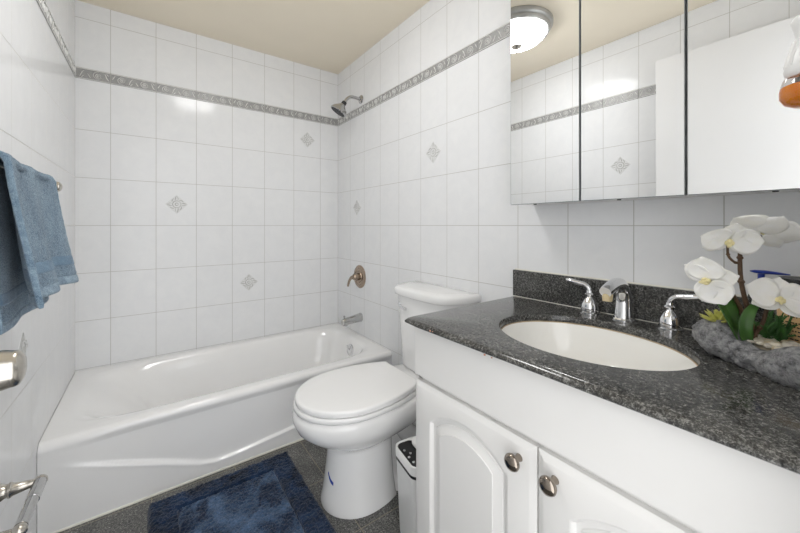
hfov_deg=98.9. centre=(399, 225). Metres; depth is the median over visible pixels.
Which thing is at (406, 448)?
trash can
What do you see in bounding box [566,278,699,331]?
faucet
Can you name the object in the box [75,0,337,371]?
wall
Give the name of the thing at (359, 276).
shower valve
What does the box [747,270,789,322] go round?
pump bottle
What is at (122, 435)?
bathtub
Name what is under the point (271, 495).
bath mat
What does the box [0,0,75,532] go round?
wall
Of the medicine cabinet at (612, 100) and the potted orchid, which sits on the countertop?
the potted orchid
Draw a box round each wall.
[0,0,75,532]
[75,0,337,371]
[338,0,799,365]
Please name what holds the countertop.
on the vanity cabinet at (502, 446)
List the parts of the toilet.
seat, lid, flush lever, tank, tank lid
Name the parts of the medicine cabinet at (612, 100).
mirror door, mirror door, mirror door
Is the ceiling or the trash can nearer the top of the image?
the ceiling
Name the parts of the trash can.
control panel, lid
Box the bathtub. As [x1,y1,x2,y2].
[37,323,391,532]
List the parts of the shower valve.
lever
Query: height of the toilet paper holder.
0.052 m
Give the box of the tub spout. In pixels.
[341,313,362,325]
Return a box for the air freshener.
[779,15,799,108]
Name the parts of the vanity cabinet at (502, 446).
door, knob, knob, door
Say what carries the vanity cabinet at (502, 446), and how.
on the floor
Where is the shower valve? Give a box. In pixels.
[347,265,365,287]
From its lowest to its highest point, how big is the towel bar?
0.048 m
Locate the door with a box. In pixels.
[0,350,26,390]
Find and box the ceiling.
[78,0,429,73]
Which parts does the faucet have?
lever, handle, spout, handle, lever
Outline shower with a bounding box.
[331,95,362,117]
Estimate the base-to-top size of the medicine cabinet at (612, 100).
0.817 m
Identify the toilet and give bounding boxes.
[292,281,480,518]
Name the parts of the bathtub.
overflow plate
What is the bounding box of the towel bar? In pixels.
[0,159,62,191]
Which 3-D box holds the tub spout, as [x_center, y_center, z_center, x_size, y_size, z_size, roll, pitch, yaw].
[-0.332,0.647,2.352,0.143,0.070,0.062,0,0,-36]
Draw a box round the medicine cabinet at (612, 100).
[511,0,799,204]
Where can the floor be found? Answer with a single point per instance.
(308, 458)
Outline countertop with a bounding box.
[405,268,799,474]
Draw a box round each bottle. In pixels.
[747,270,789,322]
[779,74,799,108]
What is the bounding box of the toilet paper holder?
[0,474,47,532]
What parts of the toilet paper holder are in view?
post, post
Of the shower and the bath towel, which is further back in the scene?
the shower
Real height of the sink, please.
0.146 m
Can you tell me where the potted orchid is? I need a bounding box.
[684,215,799,389]
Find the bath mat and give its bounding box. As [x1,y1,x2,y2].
[147,451,336,532]
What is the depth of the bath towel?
0.78 m
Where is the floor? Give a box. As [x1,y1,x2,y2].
[59,439,399,532]
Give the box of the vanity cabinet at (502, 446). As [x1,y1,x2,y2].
[415,327,799,532]
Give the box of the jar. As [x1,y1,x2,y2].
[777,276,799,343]
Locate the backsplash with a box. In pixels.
[513,269,744,328]
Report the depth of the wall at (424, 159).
1.64 m
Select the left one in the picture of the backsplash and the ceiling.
the ceiling
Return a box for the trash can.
[396,436,415,532]
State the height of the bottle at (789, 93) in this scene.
0.042 m
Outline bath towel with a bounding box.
[0,151,78,334]
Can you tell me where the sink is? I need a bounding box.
[501,321,697,370]
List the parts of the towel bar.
post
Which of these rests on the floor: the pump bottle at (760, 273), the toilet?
the toilet

